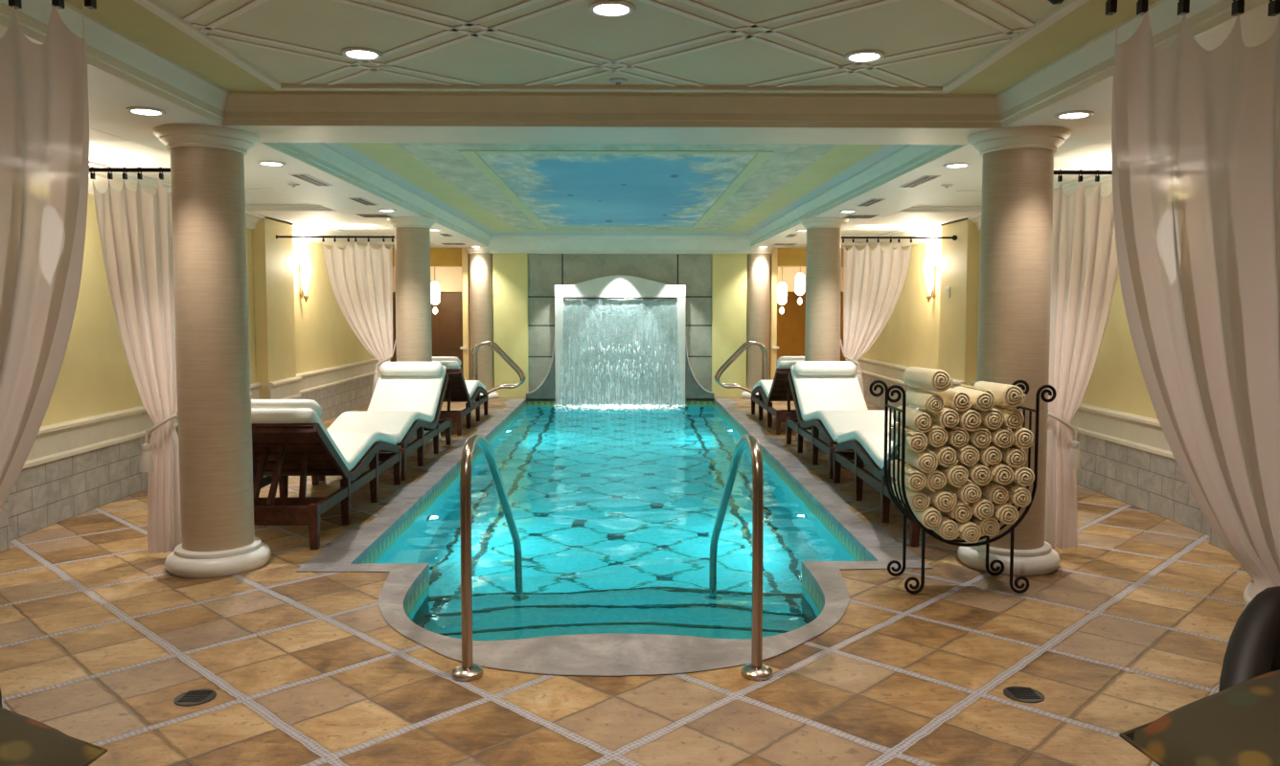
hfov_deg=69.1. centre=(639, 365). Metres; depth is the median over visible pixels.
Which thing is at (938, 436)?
rolled towel
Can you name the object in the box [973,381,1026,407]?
rolled towel
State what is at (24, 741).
table
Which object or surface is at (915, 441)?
rolled towel
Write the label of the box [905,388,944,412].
rolled towel
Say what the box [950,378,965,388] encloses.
trim
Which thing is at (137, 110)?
recessed light
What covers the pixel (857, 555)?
trim
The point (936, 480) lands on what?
rolled towel
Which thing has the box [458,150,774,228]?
trim
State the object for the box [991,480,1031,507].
rolled towel
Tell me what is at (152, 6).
trim
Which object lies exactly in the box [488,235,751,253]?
trim
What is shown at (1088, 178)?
trim
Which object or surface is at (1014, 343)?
column
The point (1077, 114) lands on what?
recessed light
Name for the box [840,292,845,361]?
wall
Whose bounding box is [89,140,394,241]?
ceiling
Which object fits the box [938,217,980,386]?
wall
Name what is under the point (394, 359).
wall
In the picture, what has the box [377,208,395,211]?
recessed light
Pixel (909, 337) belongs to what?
wall
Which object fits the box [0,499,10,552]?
baseboard
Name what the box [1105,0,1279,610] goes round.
curtain
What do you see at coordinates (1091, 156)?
ceiling
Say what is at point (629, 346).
waterfall splash
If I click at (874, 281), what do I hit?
curtain
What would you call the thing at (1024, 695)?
floor drain
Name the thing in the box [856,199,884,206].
ceiling vent
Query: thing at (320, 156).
trim
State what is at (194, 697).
floor drain
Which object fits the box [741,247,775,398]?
column
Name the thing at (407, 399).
sun lounger
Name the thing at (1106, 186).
trim
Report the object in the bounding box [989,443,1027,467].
rolled towel
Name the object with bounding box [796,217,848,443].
column
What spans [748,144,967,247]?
trim
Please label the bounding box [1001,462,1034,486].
rolled towel
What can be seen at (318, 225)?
trim
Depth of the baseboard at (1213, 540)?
5.66 m
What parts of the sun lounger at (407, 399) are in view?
leg, mattress, leg, leg, rail, rail, cross rail, leg, leg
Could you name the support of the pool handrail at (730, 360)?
on the floor
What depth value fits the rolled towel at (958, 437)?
4.63 m
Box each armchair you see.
[0,688,2,708]
[1218,586,1279,691]
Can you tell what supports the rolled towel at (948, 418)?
on the rolled towel at (938, 436)
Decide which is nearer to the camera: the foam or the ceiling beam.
the ceiling beam
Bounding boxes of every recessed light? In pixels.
[125,106,166,115]
[256,160,285,166]
[341,46,383,60]
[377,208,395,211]
[587,0,635,17]
[839,209,856,212]
[844,49,885,63]
[942,162,970,168]
[1054,110,1094,119]
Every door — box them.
[431,292,463,375]
[776,292,805,367]
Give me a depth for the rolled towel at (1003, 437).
4.63 m
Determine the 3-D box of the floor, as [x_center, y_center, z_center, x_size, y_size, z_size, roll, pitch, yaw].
[-0.194,0.926,8.373,8.800,0.001,21.800,0,4,-1]
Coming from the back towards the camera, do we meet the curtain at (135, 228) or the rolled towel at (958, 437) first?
the curtain at (135, 228)
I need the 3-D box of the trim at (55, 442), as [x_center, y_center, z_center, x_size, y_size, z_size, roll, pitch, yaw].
[-3.926,0.510,6.273,0.060,0.235,17.400,0,4,-1]
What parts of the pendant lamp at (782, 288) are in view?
lamp shade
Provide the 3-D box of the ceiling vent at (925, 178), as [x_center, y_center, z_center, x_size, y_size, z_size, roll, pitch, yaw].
[2.109,-1.390,7.017,0.120,0.011,0.620,0,4,-1]
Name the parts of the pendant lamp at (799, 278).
lamp shade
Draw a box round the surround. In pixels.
[525,274,715,407]
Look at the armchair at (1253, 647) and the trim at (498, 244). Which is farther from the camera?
the trim at (498, 244)
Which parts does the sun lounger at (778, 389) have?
leg, leg, rail, rail, leg, mattress, leg, head rail, cross rail, cross rail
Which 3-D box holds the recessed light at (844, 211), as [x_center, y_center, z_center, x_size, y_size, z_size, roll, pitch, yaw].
[2.049,-1.522,9.162,0.176,0.012,0.176,0,4,-1]
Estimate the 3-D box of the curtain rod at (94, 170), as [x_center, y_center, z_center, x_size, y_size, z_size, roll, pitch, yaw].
[-3.149,-1.106,5.244,1.340,0.022,0.022,0,4,-1]
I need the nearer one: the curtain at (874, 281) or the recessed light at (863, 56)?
the recessed light at (863, 56)
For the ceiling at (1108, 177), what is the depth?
7.76 m
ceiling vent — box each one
[289,174,332,185]
[347,197,378,205]
[355,213,393,217]
[438,233,453,236]
[441,243,466,245]
[772,243,798,245]
[785,233,799,236]
[842,214,879,218]
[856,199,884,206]
[899,175,940,187]
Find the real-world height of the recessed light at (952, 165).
0.012 m
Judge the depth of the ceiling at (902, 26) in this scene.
3.83 m
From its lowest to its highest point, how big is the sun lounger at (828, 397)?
0.888 m
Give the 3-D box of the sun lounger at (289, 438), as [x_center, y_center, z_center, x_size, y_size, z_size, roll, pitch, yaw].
[-2.306,0.594,6.575,0.726,0.888,2.118,0,4,-1]
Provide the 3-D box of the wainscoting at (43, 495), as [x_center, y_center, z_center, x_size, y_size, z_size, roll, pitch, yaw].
[-3.941,0.842,6.293,0.030,0.430,17.400,0,4,-1]
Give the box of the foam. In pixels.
[553,403,685,411]
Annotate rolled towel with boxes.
[888,423,927,452]
[891,459,926,491]
[891,480,930,511]
[892,406,932,433]
[896,445,937,473]
[902,502,941,529]
[903,366,953,391]
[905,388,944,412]
[906,462,946,491]
[917,407,959,428]
[920,487,957,512]
[923,423,948,447]
[926,443,959,467]
[930,388,972,411]
[932,511,959,540]
[936,464,968,487]
[936,500,972,523]
[938,510,981,543]
[943,480,982,504]
[944,426,969,447]
[944,442,980,466]
[946,407,982,431]
[953,384,995,411]
[957,461,992,485]
[965,426,991,448]
[965,497,994,520]
[966,443,1002,466]
[967,480,1008,503]
[969,408,1004,429]
[969,515,999,536]
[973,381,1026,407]
[977,461,1014,484]
[979,425,1014,448]
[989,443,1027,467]
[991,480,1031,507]
[991,502,1019,525]
[992,404,1024,429]
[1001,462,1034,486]
[1009,427,1033,449]
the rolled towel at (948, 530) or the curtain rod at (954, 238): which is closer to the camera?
the rolled towel at (948, 530)
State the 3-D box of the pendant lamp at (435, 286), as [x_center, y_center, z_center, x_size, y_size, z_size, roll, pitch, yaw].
[-3.484,-1.361,15.784,0.180,0.965,0.180,0,4,-1]
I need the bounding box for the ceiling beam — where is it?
[223,91,1001,128]
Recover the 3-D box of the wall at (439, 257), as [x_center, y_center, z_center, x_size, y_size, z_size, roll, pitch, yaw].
[-3.554,-1.758,14.956,1.430,0.310,0.200,0,4,-1]
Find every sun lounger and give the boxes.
[251,399,401,549]
[319,362,451,480]
[432,356,488,435]
[751,356,804,434]
[785,361,897,479]
[832,404,938,547]
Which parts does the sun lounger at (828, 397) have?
leg, leg, cross rail, rail, rail, leg, leg, mattress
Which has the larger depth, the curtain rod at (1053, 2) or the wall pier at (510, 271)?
the wall pier at (510, 271)
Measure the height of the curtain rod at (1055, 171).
0.022 m
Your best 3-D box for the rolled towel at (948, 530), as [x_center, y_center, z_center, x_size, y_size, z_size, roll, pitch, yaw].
[1.551,0.813,4.817,0.107,0.103,0.364,0,4,-1]
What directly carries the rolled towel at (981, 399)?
on the rolled towel at (993, 419)
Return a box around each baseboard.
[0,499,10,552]
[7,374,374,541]
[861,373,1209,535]
[1208,525,1228,551]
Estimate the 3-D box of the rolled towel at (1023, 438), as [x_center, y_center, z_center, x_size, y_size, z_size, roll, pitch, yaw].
[1.912,0.354,4.800,0.099,0.103,0.364,0,4,-2]
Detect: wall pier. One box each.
[492,253,528,398]
[711,253,747,397]
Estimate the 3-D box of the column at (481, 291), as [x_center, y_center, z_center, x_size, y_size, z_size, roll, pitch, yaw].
[-2.530,-0.682,14.842,0.544,2.398,0.544,0,4,-1]
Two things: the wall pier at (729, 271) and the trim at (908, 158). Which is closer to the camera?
the trim at (908, 158)
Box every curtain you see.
[0,0,96,511]
[90,166,181,553]
[321,235,396,396]
[840,236,912,396]
[1044,169,1118,549]
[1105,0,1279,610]
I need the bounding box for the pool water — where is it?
[372,405,857,640]
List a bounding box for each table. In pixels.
[0,708,107,765]
[1119,669,1279,765]
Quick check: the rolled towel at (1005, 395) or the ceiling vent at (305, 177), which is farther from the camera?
the ceiling vent at (305, 177)
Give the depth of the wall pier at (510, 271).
14.79 m
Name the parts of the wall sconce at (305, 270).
plate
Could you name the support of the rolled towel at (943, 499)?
in the towel rack
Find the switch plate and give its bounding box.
[945,286,950,297]
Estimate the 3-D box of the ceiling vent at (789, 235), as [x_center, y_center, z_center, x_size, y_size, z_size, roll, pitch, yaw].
[2.002,-1.719,12.255,0.120,0.011,0.400,0,4,-1]
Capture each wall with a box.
[41,194,375,426]
[252,216,296,399]
[389,248,461,266]
[390,292,396,362]
[525,253,713,401]
[777,248,847,267]
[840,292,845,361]
[861,229,1158,419]
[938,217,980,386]
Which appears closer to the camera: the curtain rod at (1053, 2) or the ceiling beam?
the curtain rod at (1053, 2)
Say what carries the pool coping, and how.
on the floor
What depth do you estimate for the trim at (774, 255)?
14.94 m
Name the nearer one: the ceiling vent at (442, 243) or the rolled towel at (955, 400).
the rolled towel at (955, 400)
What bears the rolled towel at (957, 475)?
in the towel rack
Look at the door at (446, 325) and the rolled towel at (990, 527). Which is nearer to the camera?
the rolled towel at (990, 527)
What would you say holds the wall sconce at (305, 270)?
attached to the wall at (95, 377)
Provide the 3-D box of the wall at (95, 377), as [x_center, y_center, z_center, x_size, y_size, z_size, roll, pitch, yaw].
[-4.033,-0.258,6.323,0.150,2.620,17.600,0,4,-1]
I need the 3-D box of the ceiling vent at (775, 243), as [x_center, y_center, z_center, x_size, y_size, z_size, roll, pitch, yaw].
[2.180,-1.826,13.956,0.340,0.011,0.340,0,4,-1]
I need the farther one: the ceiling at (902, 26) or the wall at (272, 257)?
the wall at (272, 257)
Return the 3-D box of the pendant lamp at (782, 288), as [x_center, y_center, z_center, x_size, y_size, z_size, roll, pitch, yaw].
[2.461,-1.381,16.093,0.180,0.965,0.180,0,4,-1]
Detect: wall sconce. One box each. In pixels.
[298,251,311,302]
[923,252,936,302]
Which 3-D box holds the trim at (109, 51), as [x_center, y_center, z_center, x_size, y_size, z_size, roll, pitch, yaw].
[-2.086,-1.107,1.184,0.075,0.160,7.380,0,4,-1]
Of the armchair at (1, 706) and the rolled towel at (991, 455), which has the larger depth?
the rolled towel at (991, 455)
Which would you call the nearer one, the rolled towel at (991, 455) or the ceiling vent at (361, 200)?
the rolled towel at (991, 455)
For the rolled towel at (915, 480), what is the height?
0.101 m
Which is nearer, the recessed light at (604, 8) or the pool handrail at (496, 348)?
the recessed light at (604, 8)
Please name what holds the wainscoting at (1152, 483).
attached to the wall at (909, 337)
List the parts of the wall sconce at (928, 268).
plate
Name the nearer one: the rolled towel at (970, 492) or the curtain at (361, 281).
the rolled towel at (970, 492)
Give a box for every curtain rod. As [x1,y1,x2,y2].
[89,167,170,172]
[275,234,394,238]
[841,235,957,240]
[1047,0,1064,4]
[1053,170,1112,174]
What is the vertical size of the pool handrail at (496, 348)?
0.956 m
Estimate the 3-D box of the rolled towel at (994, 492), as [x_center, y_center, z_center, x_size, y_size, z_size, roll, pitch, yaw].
[1.799,0.638,4.822,0.101,0.093,0.364,0,4,-1]
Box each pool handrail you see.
[451,434,522,682]
[470,341,525,403]
[708,434,772,681]
[714,341,768,402]
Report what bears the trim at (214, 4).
attached to the ceiling at (902, 26)
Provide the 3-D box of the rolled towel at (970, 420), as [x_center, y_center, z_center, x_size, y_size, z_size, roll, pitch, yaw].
[1.650,0.263,4.781,0.101,0.108,0.364,0,4,1]
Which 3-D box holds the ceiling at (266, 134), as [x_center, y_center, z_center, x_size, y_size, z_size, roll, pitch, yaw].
[-0.157,-1.423,6.221,7.320,0.160,17.400,0,4,-1]
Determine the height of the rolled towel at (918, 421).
0.101 m
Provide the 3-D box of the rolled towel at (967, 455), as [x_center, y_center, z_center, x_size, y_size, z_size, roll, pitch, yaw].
[1.644,0.441,4.800,0.100,0.101,0.364,0,4,-1]
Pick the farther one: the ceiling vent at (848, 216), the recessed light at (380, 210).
the ceiling vent at (848, 216)
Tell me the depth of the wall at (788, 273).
17.18 m
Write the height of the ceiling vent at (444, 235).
0.011 m
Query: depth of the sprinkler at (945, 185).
7.19 m
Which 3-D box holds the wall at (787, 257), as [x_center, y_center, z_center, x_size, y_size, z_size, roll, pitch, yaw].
[2.915,-1.765,15.075,1.430,0.310,0.200,0,4,-1]
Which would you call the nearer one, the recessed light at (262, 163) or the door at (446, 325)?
the recessed light at (262, 163)
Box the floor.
[0,397,1252,765]
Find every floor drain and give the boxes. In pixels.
[173,689,216,707]
[1003,686,1044,703]
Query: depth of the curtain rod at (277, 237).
9.97 m
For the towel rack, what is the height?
1.060 m
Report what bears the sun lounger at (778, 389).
on the floor
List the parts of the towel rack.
leg, leg, frame, frame, leg, leg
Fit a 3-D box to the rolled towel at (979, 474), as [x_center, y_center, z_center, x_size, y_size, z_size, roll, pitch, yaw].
[1.708,0.538,4.799,0.108,0.101,0.364,0,4,0]
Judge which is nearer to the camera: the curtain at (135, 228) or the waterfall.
the curtain at (135, 228)
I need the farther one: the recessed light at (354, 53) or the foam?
the foam
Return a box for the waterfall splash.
[571,342,674,388]
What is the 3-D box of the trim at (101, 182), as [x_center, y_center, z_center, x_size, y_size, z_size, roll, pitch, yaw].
[-3.891,-1.269,6.162,0.130,0.140,17.400,0,4,-1]
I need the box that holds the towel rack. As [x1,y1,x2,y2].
[868,380,1056,594]
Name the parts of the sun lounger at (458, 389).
cross rail, cross rail, head rail, mattress, leg, leg, rail, rail, leg, leg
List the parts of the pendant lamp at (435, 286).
lamp shade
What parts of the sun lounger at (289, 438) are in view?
rail, cross rail, head rail, leg, cross rail, leg, leg, mattress, leg, rail, rail, leg, cross rail, leg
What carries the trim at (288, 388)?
attached to the wall at (272, 257)
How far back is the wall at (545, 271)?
14.85 m
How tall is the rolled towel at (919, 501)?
0.094 m
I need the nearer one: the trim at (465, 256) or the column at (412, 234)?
the column at (412, 234)
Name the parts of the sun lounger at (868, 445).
leg, cross rail, leg, rail, rail, mattress, leg, leg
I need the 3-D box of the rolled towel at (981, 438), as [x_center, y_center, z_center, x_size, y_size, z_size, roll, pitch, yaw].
[1.704,0.352,4.802,0.097,0.104,0.364,0,4,-1]
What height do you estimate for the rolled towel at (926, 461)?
0.111 m
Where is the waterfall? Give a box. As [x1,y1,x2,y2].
[558,299,682,408]
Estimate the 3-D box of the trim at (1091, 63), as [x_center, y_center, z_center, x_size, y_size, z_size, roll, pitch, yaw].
[1.958,-1.111,1.259,0.075,0.160,7.380,0,4,-1]
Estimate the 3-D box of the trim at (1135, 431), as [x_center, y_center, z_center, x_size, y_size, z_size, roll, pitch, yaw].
[3.613,0.501,6.412,0.060,0.235,17.400,0,4,-1]
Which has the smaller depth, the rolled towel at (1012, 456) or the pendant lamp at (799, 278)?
the rolled towel at (1012, 456)
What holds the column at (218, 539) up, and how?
on the floor
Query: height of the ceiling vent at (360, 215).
0.011 m
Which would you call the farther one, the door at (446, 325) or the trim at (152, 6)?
the door at (446, 325)
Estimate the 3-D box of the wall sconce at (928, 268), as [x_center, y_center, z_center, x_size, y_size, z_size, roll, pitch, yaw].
[3.496,-1.068,11.239,0.111,0.600,0.236,0,4,-1]
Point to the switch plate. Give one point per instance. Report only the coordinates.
(948, 288)
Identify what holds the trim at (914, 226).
attached to the wall at (909, 337)
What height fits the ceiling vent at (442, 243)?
0.011 m
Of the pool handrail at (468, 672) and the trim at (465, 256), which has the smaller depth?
the pool handrail at (468, 672)
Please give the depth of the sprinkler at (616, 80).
4.50 m
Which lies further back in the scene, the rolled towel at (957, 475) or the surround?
the surround
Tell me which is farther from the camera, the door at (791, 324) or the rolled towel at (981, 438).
the door at (791, 324)
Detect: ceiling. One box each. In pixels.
[0,3,1279,248]
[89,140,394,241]
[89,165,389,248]
[156,0,1066,86]
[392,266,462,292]
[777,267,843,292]
[841,144,1111,241]
[849,174,1112,248]
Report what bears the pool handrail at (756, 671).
on the floor
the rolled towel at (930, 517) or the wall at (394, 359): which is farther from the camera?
the wall at (394, 359)
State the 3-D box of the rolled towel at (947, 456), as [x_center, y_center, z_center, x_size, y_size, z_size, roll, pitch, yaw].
[1.535,0.446,4.800,0.109,0.103,0.364,0,4,-1]
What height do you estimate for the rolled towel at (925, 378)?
0.118 m
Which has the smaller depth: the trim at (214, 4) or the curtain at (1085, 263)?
the trim at (214, 4)
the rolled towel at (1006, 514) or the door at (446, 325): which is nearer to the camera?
the rolled towel at (1006, 514)
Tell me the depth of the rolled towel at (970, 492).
4.63 m
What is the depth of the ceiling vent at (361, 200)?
8.26 m
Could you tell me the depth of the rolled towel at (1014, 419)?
4.64 m
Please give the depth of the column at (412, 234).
9.87 m
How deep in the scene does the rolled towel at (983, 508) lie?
4.64 m
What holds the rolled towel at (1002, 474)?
on the rolled towel at (994, 492)
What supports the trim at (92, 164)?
attached to the wall at (95, 377)
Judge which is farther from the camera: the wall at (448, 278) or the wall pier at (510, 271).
the wall at (448, 278)
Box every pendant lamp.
[431,266,440,314]
[777,267,787,314]
[795,267,804,304]
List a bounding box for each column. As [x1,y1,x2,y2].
[152,124,271,578]
[386,216,440,444]
[463,246,498,399]
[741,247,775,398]
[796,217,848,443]
[957,126,1071,575]
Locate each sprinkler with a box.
[609,77,627,85]
[940,183,953,187]
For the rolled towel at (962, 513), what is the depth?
4.65 m
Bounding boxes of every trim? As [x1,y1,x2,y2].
[0,0,228,125]
[22,358,378,469]
[88,172,389,250]
[89,160,326,207]
[133,0,1089,92]
[182,0,1034,87]
[259,142,491,246]
[267,376,302,399]
[310,224,394,242]
[359,401,869,616]
[371,142,964,145]
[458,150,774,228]
[461,248,470,380]
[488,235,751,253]
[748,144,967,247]
[769,248,777,380]
[841,225,924,243]
[847,179,1112,251]
[857,357,1174,458]
[907,168,1111,208]
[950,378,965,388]
[994,0,1274,128]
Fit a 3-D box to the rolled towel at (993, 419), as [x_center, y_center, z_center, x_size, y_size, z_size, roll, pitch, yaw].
[1.757,0.255,4.788,0.096,0.103,0.364,0,4,-3]
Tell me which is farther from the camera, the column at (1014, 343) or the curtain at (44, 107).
the column at (1014, 343)
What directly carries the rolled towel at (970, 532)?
on the towel rack
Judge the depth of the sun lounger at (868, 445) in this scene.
6.79 m
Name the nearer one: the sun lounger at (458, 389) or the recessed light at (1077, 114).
the recessed light at (1077, 114)
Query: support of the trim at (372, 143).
attached to the ceiling at (266, 134)
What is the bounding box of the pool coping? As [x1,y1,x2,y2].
[295,397,932,677]

